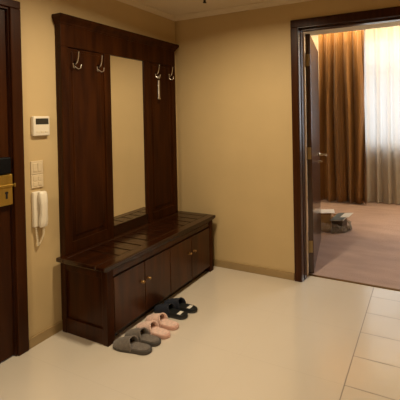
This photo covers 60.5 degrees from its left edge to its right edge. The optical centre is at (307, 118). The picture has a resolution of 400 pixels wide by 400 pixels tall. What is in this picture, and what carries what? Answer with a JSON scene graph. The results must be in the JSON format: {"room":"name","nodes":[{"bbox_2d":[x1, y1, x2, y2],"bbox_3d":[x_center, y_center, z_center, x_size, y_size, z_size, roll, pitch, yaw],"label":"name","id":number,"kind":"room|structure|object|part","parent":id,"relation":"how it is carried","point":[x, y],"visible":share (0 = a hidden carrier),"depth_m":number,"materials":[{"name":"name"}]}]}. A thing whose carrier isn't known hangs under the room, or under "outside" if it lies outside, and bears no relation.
{"room":"entrance hall","nodes":[
{"label":"entrance hall","id":0,"kind":"room"},
{"bbox_2d":[8,0,178,337],"bbox_3d":[-2.038,0.229,0.989,0.120,2.275,4.300,-1,1,21],"label":"wall","id":1,"kind":"structure","parent":0,"point":[37,24],"depth_m":1.96,"materials":[{"name":"paint"}]},
{"bbox_2d":[0,0,28,361],"bbox_3d":[-1.871,0.349,1.386,0.150,2.020,1.000,-1,1,21],"label":"door","id":2,"kind":"structure","parent":1,"relation":"in","point":[14,327],"depth_m":1.79,"materials":[{"name":"brown wood"}]},
{"bbox_2d":[30,160,42,174],"bbox_3d":[-1.623,0.296,1.899,0.012,0.080,0.063,-1,1,21],"label":"switch plate","id":3,"kind":"object","parent":1,"relation":"attached to","point":[36,167],"visible":1,"depth_m":1.89,"materials":[{"name":"beige plastic"}]},
{"bbox_2d":[31,174,42,188],"bbox_3d":[-1.621,0.378,1.900,0.012,0.080,0.063,-1,1,21],"label":"switch plate","id":4,"kind":"object","parent":1,"relation":"attached to","point":[36,180],"visible":1,"depth_m":1.90,"materials":[{"name":"beige plastic"}]},
{"bbox_2d":[31,191,47,245],"bbox_3d":[-1.595,0.600,1.891,0.062,0.324,0.059,-1,1,21],"label":"wall phone","id":5,"kind":"object","parent":1,"relation":"attached to","point":[39,198],"visible":1,"depth_m":1.88,"materials":[{"name":"beige plastic"}]},
{"bbox_3d":[-1.597,0.703,1.893,0.044,0.118,0.021,-1,1,-28],"label":"cord","id":6,"kind":"part","parent":5,"relation":"part of","materials":[{"name":"beige plastic"}]},
{"bbox_2d":[31,116,49,135],"bbox_3d":[-1.612,0.048,1.913,0.028,0.118,0.088,-1,1,21],"label":"thermostat","id":7,"kind":"object","parent":1,"relation":"attached to","point":[40,125],"visible":1,"depth_m":1.90,"materials":[{"name":"beige plastic"}]},
{"bbox_2d":[29,320,62,348],"bbox_3d":[-1.416,1.313,2.413,0.012,0.058,1.206,-1,1,21],"label":"baseboard","id":8,"kind":"structure","parent":1,"relation":"attached to","point":[45,334],"depth_m":1.93,"materials":[{"name":"wood"}]},
{"bbox_2d":[117,0,174,20],"bbox_3d":[-1.982,-0.892,0.949,0.040,0.035,4.300,-1,1,21],"label":"trim","id":9,"kind":"structure","parent":1,"relation":"attached to","point":[134,3],"depth_m":2.67,"materials":[{"name":"beige paint"}]},
{"bbox_2d":[0,266,399,399],"bbox_3d":[-0.424,1.395,0.408,3.520,0.100,4.515,-1,1,21],"label":"floor","id":10,"kind":"structure","parent":0,"point":[250,336],"depth_m":1.78,"materials":[{"name":"beige tile"}]},
{"bbox_2d":[113,335,151,354],"bbox_3d":[-1.015,1.304,1.835,0.262,0.072,0.071,-1,1,15],"label":"slipper","id":11,"kind":"object","parent":10,"relation":"on","point":[127,344],"visible":1,"depth_m":1.82,"materials":[{"name":"grey fabric"}]},
{"bbox_2d":[52,13,215,346],"bbox_3d":[-1.204,0.337,2.372,0.456,2.002,1.030,-1,1,21],"label":"hall tree","id":12,"kind":"object","parent":10,"relation":"on","point":[127,247],"visible":1,"depth_m":2.23,"materials":[{"name":"brown wood"}]},
{"bbox_3d":[-1.523,1.125,2.009,0.042,0.445,0.045,-1,1,21],"label":"post","id":13,"kind":"part","parent":12,"relation":"part of","materials":[{"name":"brown wood"}]},
{"bbox_3d":[-1.355,1.123,1.943,0.321,0.444,0.034,-1,1,21],"label":"panel","id":14,"kind":"part","parent":12,"relation":"part of","materials":[{"name":"brown wood"}]},
{"bbox_3d":[-1.490,0.204,2.150,0.026,1.323,0.328,-1,1,21],"label":"panel","id":15,"kind":"part","parent":12,"relation":"part of","materials":[{"name":"brown wood"}]},
{"bbox_3d":[-1.183,1.120,1.881,0.045,0.445,0.045,-1,1,21],"label":"post","id":16,"kind":"part","parent":12,"relation":"part of","materials":[{"name":"brown wood"}]},
{"bbox_3d":[-1.390,-0.630,2.442,0.085,0.062,1.001,-1,1,21],"label":"crown moulding","id":17,"kind":"part","parent":12,"relation":"part of","materials":[{"name":"brown wood"}]},
{"bbox_3d":[-1.391,-0.536,2.440,0.026,0.146,0.964,-1,1,21],"label":"rail","id":18,"kind":"part","parent":12,"relation":"part of","materials":[{"name":"brown wood"}]},
{"bbox_2d":[110,55,147,225],"bbox_3d":[-1.380,0.161,2.449,0.022,1.247,0.310,-1,1,21],"label":"mirror","id":19,"kind":"object","parent":12,"relation":"on","point":[128,74],"depth_m":2.45,"materials":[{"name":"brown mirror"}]},
{"bbox_3d":[-1.128,1.120,2.003,0.025,0.335,0.220,-1,1,21],"label":"door","id":20,"kind":"part","parent":12,"relation":"part of","materials":[{"name":"brown wood"}]},
{"bbox_3d":[-1.370,0.822,2.455,0.020,0.076,0.310,-1,1,21],"label":"rail","id":21,"kind":"part","parent":12,"relation":"part of","materials":[{"name":"brown wood"}]},
{"bbox_3d":[-1.049,1.117,2.211,0.025,0.335,0.220,-1,1,21],"label":"door","id":22,"kind":"part","parent":12,"relation":"part of","materials":[{"name":"brown wood"}]},
{"bbox_2d":[157,76,160,99],"bbox_3d":[-1.257,-0.257,2.674,0.030,0.200,0.027,-1,1,21],"label":"shoehorn","id":23,"kind":"object","parent":12,"relation":"hanging from","point":[158,81],"visible":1,"depth_m":2.67,"materials":[{"name":"silver metal"}]},
{"bbox_3d":[-1.186,0.889,2.378,0.418,0.010,0.996,-1,1,21],"label":"moulding","id":24,"kind":"part","parent":12,"relation":"part of","materials":[{"name":"brown wood"}]},
{"bbox_3d":[-1.016,0.916,2.314,0.027,0.049,0.890,-1,1,21],"label":"rail","id":25,"kind":"part","parent":12,"relation":"part of","materials":[{"name":"brown wood"}]},
{"bbox_3d":[-1.266,0.194,2.746,0.026,1.323,0.326,-1,1,21],"label":"panel","id":26,"kind":"part","parent":12,"relation":"part of","materials":[{"name":"brown wood"}]},
{"bbox_3d":[-0.971,1.113,2.419,0.025,0.335,0.220,-1,1,21],"label":"door","id":27,"kind":"part","parent":12,"relation":"part of","materials":[{"name":"brown wood"}]},
{"bbox_3d":[-0.892,1.110,2.628,0.025,0.335,0.220,-1,1,21],"label":"door","id":28,"kind":"part","parent":12,"relation":"part of","materials":[{"name":"brown wood"}]},
{"bbox_3d":[-0.854,1.106,2.756,0.045,0.445,0.045,-1,1,21],"label":"post","id":29,"kind":"part","parent":12,"relation":"part of","materials":[{"name":"brown wood"}]},
{"bbox_2d":[124,327,160,346],"bbox_3d":[-0.992,1.303,1.904,0.262,0.072,0.069,-1,1,18],"label":"slipper","id":30,"kind":"object","parent":10,"relation":"on","point":[142,333],"visible":0.86,"depth_m":1.89,"materials":[{"name":"grey fabric"}]},
{"bbox_2d":[136,320,169,338],"bbox_3d":[-0.961,1.302,1.968,0.262,0.072,0.069,-1,1,20],"label":"slipper","id":31,"kind":"object","parent":10,"relation":"on","point":[153,327],"visible":0.88,"depth_m":1.95,"materials":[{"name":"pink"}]},
{"bbox_2d":[145,313,178,330],"bbox_3d":[-0.940,1.301,2.045,0.262,0.072,0.069,-1,1,20],"label":"slipper","id":32,"kind":"object","parent":10,"relation":"on","point":[162,319],"visible":0.91,"depth_m":2.03,"materials":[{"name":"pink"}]},
{"bbox_2d":[154,303,187,319],"bbox_3d":[-0.931,1.300,2.152,0.280,0.072,0.071,-1,1,20],"label":"slipper","id":33,"kind":"object","parent":10,"relation":"on","point":[170,309],"visible":0.94,"depth_m":2.13,"materials":[{"name":"black fabric"}]},
{"bbox_2d":[164,297,197,313],"bbox_3d":[-0.890,1.298,2.216,0.280,0.072,0.071,-1,1,19],"label":"slipper","id":34,"kind":"object","parent":10,"relation":"on","point":[180,303],"visible":0.83,"depth_m":2.19,"materials":[{"name":"black fabric"}]},
{"bbox_2d":[135,0,270,15],"bbox_3d":[-0.485,-0.979,0.330,3.520,0.100,4.400,-1,1,21],"label":"ceiling","id":35,"kind":"structure","parent":0,"point":[173,7],"depth_m":2.64,"materials":[{"name":"beige paint"}]},
{"bbox_2d":[175,0,399,272],"bbox_3d":[0.749,-0.082,2.296,4.420,2.775,0.120,-1,1,21],"label":"wall","id":36,"kind":"structure","parent":0,"point":[234,96],"depth_m":2.73,"materials":[{"name":"paint"}]},
{"bbox_2d":[175,0,311,20],"bbox_3d":[0.294,-0.945,2.367,3.300,0.035,0.040,-1,1,21],"label":"trim","id":37,"kind":"structure","parent":36,"relation":"attached to","point":[271,3],"depth_m":2.71,"materials":[{"name":"beige paint"}]},
{"bbox_2d":[213,259,294,280],"bbox_3d":[-0.656,1.296,2.777,1.178,0.058,0.012,-1,1,21],"label":"baseboard","id":38,"kind":"structure","parent":36,"relation":"attached to","point":[219,263],"depth_m":2.69,"materials":[{"name":"wood"}]},
{"bbox_2d":[290,6,399,290],"bbox_3d":[0.416,0.266,2.824,1.097,2.121,0.900,-1,1,21],"label":"door","id":39,"kind":"structure","parent":36,"relation":"in","point":[304,53],"depth_m":2.56,"materials":[{"name":"brown wood"}]},
{"bbox_2d":[304,36,307,195],"bbox_3d":[-0.447,-0.113,4.199,0.100,2.840,2.600,-1,1,21],"label":"wall","id":40,"kind":"structure","parent":0,"point":[304,36],"depth_m":5.19,"materials":[{"name":"beige paint"}]},
{"bbox_2d":[311,35,318,72],"bbox_3d":[1.884,-0.157,4.645,4.150,2.840,0.120,-1,1,21],"label":"wall","id":41,"kind":"structure","parent":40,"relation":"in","point":[314,37],"depth_m":5.21,"materials":[{"name":"beige paint"}]},
{"bbox_2d":[304,21,399,35],"bbox_3d":[1.426,-1.395,3.472,4.150,0.325,2.600,-1,1,21],"label":"ceiling","id":42,"kind":"structure","parent":0,"point":[396,23],"depth_m":4.44,"materials":[{"name":"beige paint"}]},
{"bbox_3d":[1.733,-1.482,4.360,3.800,0.020,0.200,-1,1,21],"label":"rail","id":43,"kind":"object","parent":42,"relation":"attached to","visible":0},
{"bbox_2d":[318,30,366,204],"bbox_3d":[0.523,-0.096,4.771,0.724,2.718,0.153,-1,1,21],"label":"drape","id":44,"kind":"object","parent":43,"relation":"hanging from","point":[341,54],"visible":0.94,"depth_m":4.77,"materials":[{"name":"brown fabric"}]},
{"bbox_2d":[364,26,399,203],"bbox_3d":[1.407,-0.107,4.581,1.400,2.722,0.093,-1,1,21],"label":"sheer curtain","id":45,"kind":"object","parent":43,"relation":"hanging from","point":[381,45],"visible":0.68,"depth_m":4.69,"materials":[{"name":"white fabric"}]},
{"bbox_2d":[307,196,399,288],"bbox_3d":[1.489,1.329,3.544,4.150,0.104,2.705,-1,1,21],"label":"carpet","id":46,"kind":"object","parent":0,"point":[368,253],"depth_m":3.19,"materials":[{"name":"brown carpet"}]},
{"bbox_2d":[321,214,351,232],"bbox_3d":[0.302,1.209,3.695,0.443,0.166,0.303,-1,1,21],"label":"plastic bag","id":47,"kind":"object","parent":46,"relation":"on","point":[349,227],"visible":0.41,"depth_m":3.64,"materials":[{"name":"plastic"}]},
{"bbox_2d":[321,213,330,228],"bbox_3d":[0.223,1.199,3.733,0.119,0.188,0.114,-1,1,6],"label":"carton","id":48,"kind":"object","parent":47,"relation":"in","point":[325,218],"visible":0.66,"depth_m":3.68,"materials":[{"name":"brown cardboard"}]},
{"bbox_2d":[321,209,334,213],"bbox_3d":[0.219,1.100,3.733,0.200,0.008,0.140,-1,1,1],"label":"sheaf","id":49,"kind":"object","parent":48,"relation":"on","point":[323,211],"visible":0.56,"depth_m":3.71,"materials":[{"name":"white paper"}]},
{"bbox_2d":[332,218,346,231],"bbox_3d":[0.373,1.234,3.677,0.149,0.117,0.140,-1,1,29],"label":"carton","id":50,"kind":"object","parent":47,"relation":"in","point":[337,224],"visible":0.63,"depth_m":3.62,"materials":[{"name":"brown cardboard"}]},
{"bbox_2d":[330,213,346,220],"bbox_3d":[0.383,1.143,3.667,0.177,0.075,0.203,-1,1,36],"label":"magazine","id":51,"kind":"object","parent":50,"relation":"on","point":[337,217],"visible":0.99,"depth_m":3.64,"materials":[{"name":"white paper"}]},
{"bbox_2d":[341,213,352,216],"bbox_3d":[0.454,1.118,3.649,0.118,0.042,0.122,-1,1,36],"label":"leaflet","id":52,"kind":"object","parent":51,"relation":"on","point":[344,214],"visible":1,"depth_m":3.65,"materials":[{"name":"white paper"}]}
]}

